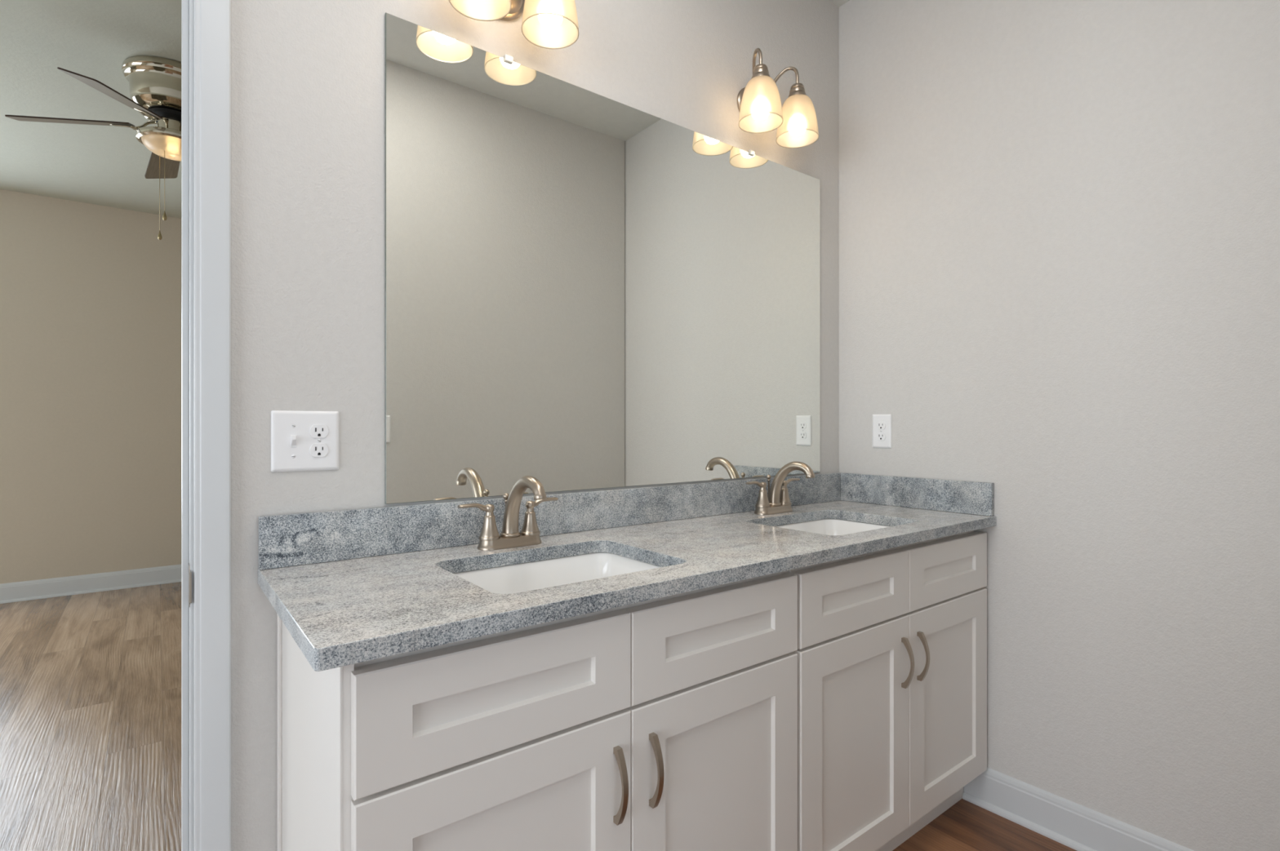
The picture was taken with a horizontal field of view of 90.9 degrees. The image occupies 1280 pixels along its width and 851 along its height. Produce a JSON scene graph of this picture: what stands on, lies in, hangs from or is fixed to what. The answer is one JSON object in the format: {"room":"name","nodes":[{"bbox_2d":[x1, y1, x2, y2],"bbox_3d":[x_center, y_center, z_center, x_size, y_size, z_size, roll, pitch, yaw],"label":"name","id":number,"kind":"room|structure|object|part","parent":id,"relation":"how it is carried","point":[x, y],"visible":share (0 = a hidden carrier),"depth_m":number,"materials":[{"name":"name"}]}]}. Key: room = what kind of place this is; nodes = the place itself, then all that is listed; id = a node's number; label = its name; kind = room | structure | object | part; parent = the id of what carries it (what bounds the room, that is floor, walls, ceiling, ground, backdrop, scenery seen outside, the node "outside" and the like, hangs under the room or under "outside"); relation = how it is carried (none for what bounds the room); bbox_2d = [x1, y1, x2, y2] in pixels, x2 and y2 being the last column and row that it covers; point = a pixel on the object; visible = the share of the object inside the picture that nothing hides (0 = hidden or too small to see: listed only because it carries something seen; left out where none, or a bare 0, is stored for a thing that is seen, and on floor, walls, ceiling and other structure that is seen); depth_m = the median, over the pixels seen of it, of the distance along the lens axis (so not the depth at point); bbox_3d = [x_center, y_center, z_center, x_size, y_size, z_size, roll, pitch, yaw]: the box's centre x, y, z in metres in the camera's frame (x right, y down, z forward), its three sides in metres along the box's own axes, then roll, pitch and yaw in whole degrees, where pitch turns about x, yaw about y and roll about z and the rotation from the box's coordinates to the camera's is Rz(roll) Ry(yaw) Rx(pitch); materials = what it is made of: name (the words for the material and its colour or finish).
{"room":"bathroom","nodes":[
{"label":"bathroom","id":0,"kind":"room"},
{"bbox_2d":[0,189,181,584],"bbox_3d":[-4.349,-0.196,4.143,6.100,2.742,0.100,0,0,-38],"label":"wall","id":1,"kind":"structure","parent":0,"point":[91,294],"depth_m":4.42,"materials":[{"name":"beige paint"}]},
{"bbox_2d":[0,564,181,604],"bbox_3d":[-4.471,1.111,3.973,5.500,0.128,0.022,0,0,-38],"label":"baseboard","id":2,"kind":"structure","parent":1,"relation":"attached to","point":[23,591],"depth_m":4.42,"materials":[{"name":"grey paint"}]},
{"bbox_2d":[0,0,850,218],"bbox_3d":[-1.618,-1.607,0.712,6.250,0.080,8.870,0,0,-38],"label":"ceiling","id":3,"kind":"structure","parent":0,"point":[106,166],"depth_m":3.01,"materials":[{"name":"paint"}]},
{"bbox_2d":[4,55,181,239],"bbox_3d":[-2.125,-1.201,2.853,1.082,0.730,1.055,0,0,-38],"label":"ceiling fan","id":4,"kind":"object","parent":3,"relation":"hanging from","point":[154,82],"visible":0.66,"depth_m":2.71,"materials":[{"name":"silver metal"}]},
{"bbox_3d":[-2.422,-1.302,2.692,0.406,0.044,0.134,-8,3,-24],"label":"fan blade","id":5,"kind":"part","parent":4,"relation":"part of","materials":[{"name":"brown wood"}]},
{"bbox_3d":[-2.066,-1.302,2.485,0.134,0.044,0.406,0,7,-6],"label":"fan blade","id":6,"kind":"part","parent":4,"relation":"part of","materials":[{"name":"brown wood"}]},
{"bbox_3d":[-2.160,-1.115,2.833,0.002,0.475,0.002,0,0,-38],"label":"pull chain","id":7,"kind":"part","parent":4,"relation":"part of","materials":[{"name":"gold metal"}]},
{"bbox_3d":[-2.102,-1.237,2.833,0.224,0.057,0.224,0,0,-38],"label":"lamp shade","id":8,"kind":"part","parent":4,"relation":"part of","materials":[{"name":"white glass"}]},
{"bbox_3d":[-2.335,-1.302,3.095,0.134,0.044,0.406,0,-7,-42],"label":"fan blade","id":9,"kind":"part","parent":4,"relation":"part of","materials":[{"name":"brown wood"}]},
{"bbox_3d":[-2.098,-1.150,2.780,0.002,0.405,0.002,0,0,-38],"label":"pull chain","id":10,"kind":"part","parent":4,"relation":"part of","materials":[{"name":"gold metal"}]},
{"bbox_2d":[231,0,839,850],"bbox_3d":[-1.632,-0.196,0.607,6.100,2.742,0.120,0,0,-38],"label":"wall","id":11,"kind":"structure","parent":0,"point":[308,77],"depth_m":1.31,"materials":[{"name":"beige paint"}]},
{"bbox_2d":[181,0,231,850],"bbox_3d":[-1.171,0.121,0.952,0.919,2.107,0.138,0,0,-38],"label":"door frame","id":12,"kind":"structure","parent":11,"relation":"in","point":[206,24],"depth_m":1.16,"materials":[{"name":"grey paint"}]},
{"bbox_3d":[-0.831,0.295,1.161,0.003,0.076,0.045,0,0,-41],"label":"strike plate","id":13,"kind":"part","parent":12,"relation":"part of","materials":[{"name":"silver metal"}]},
{"bbox_2d":[271,410,338,472],"bbox_3d":[-0.668,0.030,1.262,0.122,0.120,0.015,0,0,-38],"label":"outlet","id":14,"kind":"object","parent":11,"relation":"attached to","point":[301,441],"visible":1,"depth_m":1.26,"materials":[{"name":"white plastic"}]},
{"bbox_3d":[-0.688,0.030,1.249,0.010,0.024,0.001,0,0,-38],"label":"switch frame","id":15,"kind":"part","parent":14,"relation":"part of","materials":[{"name":"white plastic"}]},
{"bbox_2d":[309,444,328,457],"bbox_3d":[-0.651,0.050,1.277,0.034,0.027,0.003,0,0,-38],"label":"receptacle","id":16,"kind":"object","parent":14,"relation":"attached to","point":[315,450],"depth_m":1.28,"materials":[{"name":"white plastic"}]},
{"bbox_2d":[309,424,328,438],"bbox_3d":[-0.651,0.011,1.277,0.034,0.027,0.003,0,0,-38],"label":"receptacle","id":17,"kind":"object","parent":14,"relation":"attached to","point":[316,431],"depth_m":1.28,"materials":[{"name":"white plastic"}]},
{"bbox_2d":[448,0,578,48],"bbox_3d":[-0.293,-1.048,1.446,0.309,0.242,0.178,0,0,-38],"label":"vanity light","id":18,"kind":"object","parent":11,"relation":"attached to","point":[545,24],"visible":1,"depth_m":1.46,"materials":[{"name":"white glass"}]},
{"bbox_3d":[-0.350,-0.992,1.376,0.134,0.130,0.134,0,0,-38],"label":"lamp shade","id":19,"kind":"part","parent":18,"relation":"part of","materials":[{"name":"white glass"}]},
{"bbox_3d":[-0.211,-0.970,1.482,0.058,0.062,0.058,0,0,-38],"label":"light bulb","id":20,"kind":"part","parent":18,"relation":"part of","materials":[{"name":"white glass"}]},
{"bbox_3d":[-0.211,-0.992,1.482,0.134,0.130,0.134,0,0,-38],"label":"lamp shade","id":21,"kind":"part","parent":18,"relation":"part of","materials":[{"name":"white glass"}]},
{"bbox_2d":[257,472,842,570],"bbox_3d":[0.009,0.225,1.778,1.868,0.101,0.019,0,0,-38],"label":"backsplash","id":22,"kind":"structure","parent":11,"relation":"attached to","point":[293,540],"depth_m":1.46,"materials":[{"name":"stone"}]},
{"bbox_2d":[385,12,820,504],"bbox_3d":[0.052,-0.365,1.817,1.512,1.068,0.012,0,0,-38],"label":"wall mirror","id":23,"kind":"object","parent":11,"relation":"attached to","point":[585,290],"visible":1,"depth_m":1.65,"materials":[{"name":"white mirror"}]},
{"bbox_2d":[737,48,818,148],"bbox_3d":[0.426,-1.048,1.999,0.309,0.242,0.178,0,0,-38],"label":"vanity light","id":24,"kind":"object","parent":11,"relation":"attached to","point":[760,108],"visible":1,"depth_m":1.98,"materials":[{"name":"white glass"}]},
{"bbox_3d":[0.364,-1.112,1.980,0.020,0.114,0.116,0,0,-1],"label":"arm","id":25,"kind":"part","parent":24,"relation":"part of","materials":[{"name":"silver metal"}]},
{"bbox_3d":[0.369,-0.970,1.928,0.058,0.062,0.058,0,0,-38],"label":"light bulb","id":26,"kind":"part","parent":24,"relation":"part of","materials":[{"name":"white glass"}]},
{"bbox_3d":[0.369,-0.992,1.928,0.134,0.130,0.134,0,0,-38],"label":"lamp shade","id":27,"kind":"part","parent":24,"relation":"part of","materials":[{"name":"white glass"}]},
{"bbox_3d":[0.459,-1.112,2.054,0.116,0.114,0.020,0,0,16],"label":"arm","id":28,"kind":"part","parent":24,"relation":"part of","materials":[{"name":"silver metal"}]},
{"bbox_3d":[0.508,-0.970,2.035,0.058,0.062,0.058,0,0,-38],"label":"light bulb","id":29,"kind":"part","parent":24,"relation":"part of","materials":[{"name":"white glass"}]},
{"bbox_3d":[0.508,-0.992,2.035,0.134,0.130,0.134,0,0,-38],"label":"lamp shade","id":30,"kind":"part","parent":24,"relation":"part of","materials":[{"name":"white glass"}]},
{"bbox_2d":[0,582,1076,850],"bbox_3d":[-1.618,1.195,0.712,6.250,0.040,8.870,0,0,-38],"label":"floor","id":31,"kind":"structure","parent":0,"point":[91,683],"depth_m":2.39,"materials":[{"name":"brown wood"}]},
{"bbox_2d":[276,571,797,850],"bbox_3d":[-0.172,0.741,1.297,0.932,0.868,0.561,0,0,-38],"label":"vanity cabinet","id":32,"kind":"object","parent":31,"relation":"on","point":[669,723],"visible":0.91,"depth_m":1.06,"materials":[{"name":"white paint"}]},
{"bbox_3d":[-0.704,0.741,1.230,0.006,0.866,0.019,0,0,-38],"label":"scribe moulding","id":33,"kind":"part","parent":32,"relation":"part of","materials":[{"name":"white paint"}]},
{"bbox_3d":[-0.200,0.410,0.971,0.454,0.165,0.018,0,0,-38],"label":"drawer","id":34,"kind":"part","parent":32,"relation":"part of","materials":[{"name":"white paint"}]},
{"bbox_3d":[-0.200,0.778,0.971,0.454,0.558,0.018,0,0,-38],"label":"door","id":35,"kind":"part","parent":32,"relation":"part of","materials":[{"name":"white paint"}]},
{"bbox_3d":[-0.203,0.410,0.974,0.296,0.040,0.010,0,0,-38],"label":"panel","id":36,"kind":"part","parent":32,"relation":"part of","materials":[{"name":"white paint"}]},
{"bbox_3d":[-0.203,0.781,0.974,0.296,0.414,0.010,0,0,-38],"label":"panel","id":37,"kind":"part","parent":32,"relation":"part of","materials":[{"name":"white paint"}]},
{"bbox_3d":[-0.032,0.615,1.069,0.010,0.128,0.030,0,0,-38],"label":"handle","id":38,"kind":"part","parent":32,"relation":"part of","materials":[{"name":"silver metal"}]},
{"bbox_2d":[257,472,996,671],"bbox_3d":[0.175,0.240,1.569,1.878,0.131,0.553,0,0,-38],"label":"countertop","id":39,"kind":"structure","parent":32,"relation":"on","point":[349,587],"depth_m":1.34,"materials":[{"name":"stone"}]},
{"bbox_2d":[457,475,558,551],"bbox_3d":[-0.260,0.193,1.400,0.245,0.166,0.184,0,0,-38],"label":"bathroom faucet","id":40,"kind":"object","parent":39,"relation":"on","point":[490,540],"visible":1,"depth_m":1.42,"materials":[{"name":"silver metal"}]},
{"bbox_3d":[-0.368,0.182,1.397,0.070,0.021,0.018,0,0,-38],"label":"lever","id":41,"kind":"part","parent":40,"relation":"part of","materials":[{"name":"silver metal"}]},
{"bbox_3d":[-0.339,0.216,1.420,0.047,0.078,0.047,0,0,-38],"label":"handle","id":42,"kind":"part","parent":40,"relation":"part of","materials":[{"name":"silver metal"}]},
{"bbox_3d":[-0.311,0.207,1.467,0.016,0.100,0.016,0,0,-38],"label":"lift rod","id":43,"kind":"part","parent":40,"relation":"part of","materials":[{"name":"silver metal"}]},
{"bbox_3d":[-0.299,0.265,1.451,0.154,0.022,0.055,0,0,-38],"label":"plate","id":44,"kind":"part","parent":40,"relation":"part of","materials":[{"name":"silver metal"}]},
{"bbox_3d":[-0.258,0.182,1.397,0.039,0.146,0.174,0,0,-38],"label":"spout","id":45,"kind":"part","parent":40,"relation":"part of","materials":[{"name":"silver metal"}]},
{"bbox_3d":[-0.258,0.216,1.482,0.047,0.078,0.047,0,0,-38],"label":"handle","id":46,"kind":"part","parent":40,"relation":"part of","materials":[{"name":"silver metal"}]},
{"bbox_3d":[-0.229,0.182,1.504,0.070,0.021,0.018,0,0,-38],"label":"lever","id":47,"kind":"part","parent":40,"relation":"part of","materials":[{"name":"silver metal"}]},
{"bbox_2d":[453,552,660,594],"bbox_3d":[-0.158,0.384,1.277,0.468,0.153,0.362,0,0,-38],"label":"undermount sink","id":48,"kind":"object","parent":39,"relation":"in","point":[539,575],"visible":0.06,"depth_m":1.43,"materials":[{"name":"white ceramic"}]},
{"bbox_2d":[745,461,815,515],"bbox_3d":[0.466,0.193,1.958,0.245,0.166,0.184,0,0,-38],"label":"bathroom faucet","id":49,"kind":"object","parent":39,"relation":"on","point":[778,500],"visible":1,"depth_m":1.97,"materials":[{"name":"silver metal"}]},
{"bbox_3d":[0.357,0.182,1.955,0.070,0.021,0.018,0,0,-38],"label":"lever","id":50,"kind":"part","parent":49,"relation":"part of","materials":[{"name":"silver metal"}]},
{"bbox_3d":[0.386,0.216,1.977,0.047,0.078,0.047,0,0,-38],"label":"handle","id":51,"kind":"part","parent":49,"relation":"part of","materials":[{"name":"silver metal"}]},
{"bbox_3d":[0.414,0.207,2.025,0.016,0.100,0.016,0,0,-38],"label":"lift rod","id":52,"kind":"part","parent":49,"relation":"part of","materials":[{"name":"silver metal"}]},
{"bbox_3d":[0.427,0.265,2.008,0.154,0.022,0.055,0,0,-38],"label":"plate","id":53,"kind":"part","parent":49,"relation":"part of","materials":[{"name":"silver metal"}]},
{"bbox_3d":[0.467,0.216,2.039,0.047,0.078,0.047,0,0,-38],"label":"handle","id":54,"kind":"part","parent":49,"relation":"part of","materials":[{"name":"silver metal"}]},
{"bbox_3d":[0.468,0.182,1.955,0.039,0.146,0.174,0,0,-38],"label":"spout","id":55,"kind":"part","parent":49,"relation":"part of","materials":[{"name":"silver metal"}]},
{"bbox_3d":[0.496,0.182,2.062,0.070,0.021,0.018,0,0,-38],"label":"lever","id":56,"kind":"part","parent":49,"relation":"part of","materials":[{"name":"silver metal"}]},
{"bbox_2d":[775,519,890,535],"bbox_3d":[0.559,0.384,1.827,0.468,0.153,0.362,0,0,-38],"label":"undermount sink","id":57,"kind":"object","parent":39,"relation":"in","point":[823,526],"visible":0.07,"depth_m":2.03,"materials":[{"name":"white ceramic"}]},
{"bbox_3d":[0.029,0.615,1.116,0.010,0.128,0.030,0,0,-38],"label":"handle","id":58,"kind":"part","parent":32,"relation":"part of","materials":[{"name":"silver metal"}]},
{"bbox_3d":[0.161,0.410,1.248,0.454,0.165,0.018,0,0,-38],"label":"drawer","id":59,"kind":"part","parent":32,"relation":"part of","materials":[{"name":"white paint"}]},
{"bbox_3d":[0.161,0.778,1.248,0.454,0.558,0.018,0,0,-38],"label":"door","id":60,"kind":"part","parent":32,"relation":"part of","materials":[{"name":"white paint"}]},
{"bbox_3d":[0.158,0.410,1.251,0.296,0.040,0.010,0,0,-38],"label":"panel","id":61,"kind":"part","parent":32,"relation":"part of","materials":[{"name":"white paint"}]},
{"bbox_3d":[0.158,0.781,1.251,0.296,0.414,0.010,0,0,-38],"label":"panel","id":62,"kind":"part","parent":32,"relation":"part of","materials":[{"name":"white paint"}]},
{"bbox_2d":[784,530,986,850],"bbox_3d":[0.556,0.741,1.855,0.903,0.868,0.560,0,0,-38],"label":"vanity cabinet","id":63,"kind":"object","parent":31,"relation":"on","point":[891,651],"visible":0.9,"depth_m":1.61,"materials":[{"name":"white paint"}]},
{"bbox_3d":[0.526,0.410,1.529,0.448,0.165,0.018,0,0,-38],"label":"drawer","id":64,"kind":"part","parent":63,"relation":"part of","materials":[{"name":"white paint"}]},
{"bbox_3d":[0.526,0.778,1.529,0.448,0.558,0.018,0,0,-38],"label":"door","id":65,"kind":"part","parent":63,"relation":"part of","materials":[{"name":"white paint"}]},
{"bbox_3d":[0.524,0.410,1.532,0.290,0.040,0.010,0,0,-38],"label":"panel","id":66,"kind":"part","parent":63,"relation":"part of","materials":[{"name":"white paint"}]},
{"bbox_3d":[0.524,0.781,1.532,0.290,0.414,0.010,0,0,-38],"label":"panel","id":67,"kind":"part","parent":63,"relation":"part of","materials":[{"name":"white paint"}]},
{"bbox_3d":[0.692,0.615,1.625,0.010,0.128,0.030,0,0,-38],"label":"handle","id":68,"kind":"part","parent":63,"relation":"part of","materials":[{"name":"silver metal"}]},
{"bbox_3d":[0.753,0.615,1.673,0.010,0.128,0.030,0,0,-38],"label":"handle","id":69,"kind":"part","parent":63,"relation":"part of","materials":[{"name":"silver metal"}]},
{"bbox_3d":[0.882,0.410,1.802,0.448,0.165,0.018,0,0,-38],"label":"drawer","id":70,"kind":"part","parent":63,"relation":"part of","materials":[{"name":"white paint"}]},
{"bbox_3d":[0.882,0.778,1.802,0.448,0.558,0.018,0,0,-38],"label":"door","id":71,"kind":"part","parent":63,"relation":"part of","materials":[{"name":"white paint"}]},
{"bbox_3d":[0.880,0.410,1.806,0.290,0.040,0.010,0,0,-38],"label":"panel","id":72,"kind":"part","parent":63,"relation":"part of","materials":[{"name":"white paint"}]},
{"bbox_3d":[0.880,0.781,1.806,0.290,0.414,0.010,0,0,-38],"label":"panel","id":73,"kind":"part","parent":63,"relation":"part of","materials":[{"name":"white paint"}]},
{"bbox_2d":[839,0,1279,850],"bbox_3d":[2.099,-0.196,0.751,0.121,2.742,4.200,0,0,-39],"label":"wall","id":74,"kind":"structure","parent":0,"point":[1060,220],"depth_m":1.72,"materials":[{"name":"beige paint"}]},
{"bbox_2d":[872,414,891,448],"bbox_3d":[0.850,0.019,2.217,0.008,0.119,0.073,0,0,-38],"label":"wall outlet","id":75,"kind":"object","parent":74,"relation":"attached to","point":[882,424],"visible":1,"depth_m":2.21,"materials":[{"name":"white plastic"}]},
{"bbox_2d":[876,432,885,440],"bbox_3d":[0.848,0.038,2.216,0.003,0.027,0.034,0,0,-39],"label":"receptacle","id":76,"kind":"object","parent":75,"relation":"attached to","point":[880,436],"depth_m":2.21,"materials":[{"name":"white plastic"}]},
{"bbox_2d":[876,422,885,429],"bbox_3d":[0.848,0.000,2.216,0.003,0.027,0.034,0,0,-39],"label":"receptacle","id":77,"kind":"object","parent":75,"relation":"attached to","point":[880,425],"depth_m":2.21,"materials":[{"name":"white plastic"}]},
{"bbox_2d":[962,767,1194,850],"bbox_3d":[2.156,1.115,0.566,0.025,0.120,3.638,0,0,-39],"label":"baseboard","id":78,"kind":"structure","parent":74,"relation":"attached to","point":[1075,826],"depth_m":1.79,"materials":[{"name":"grey paint"}]}
]}

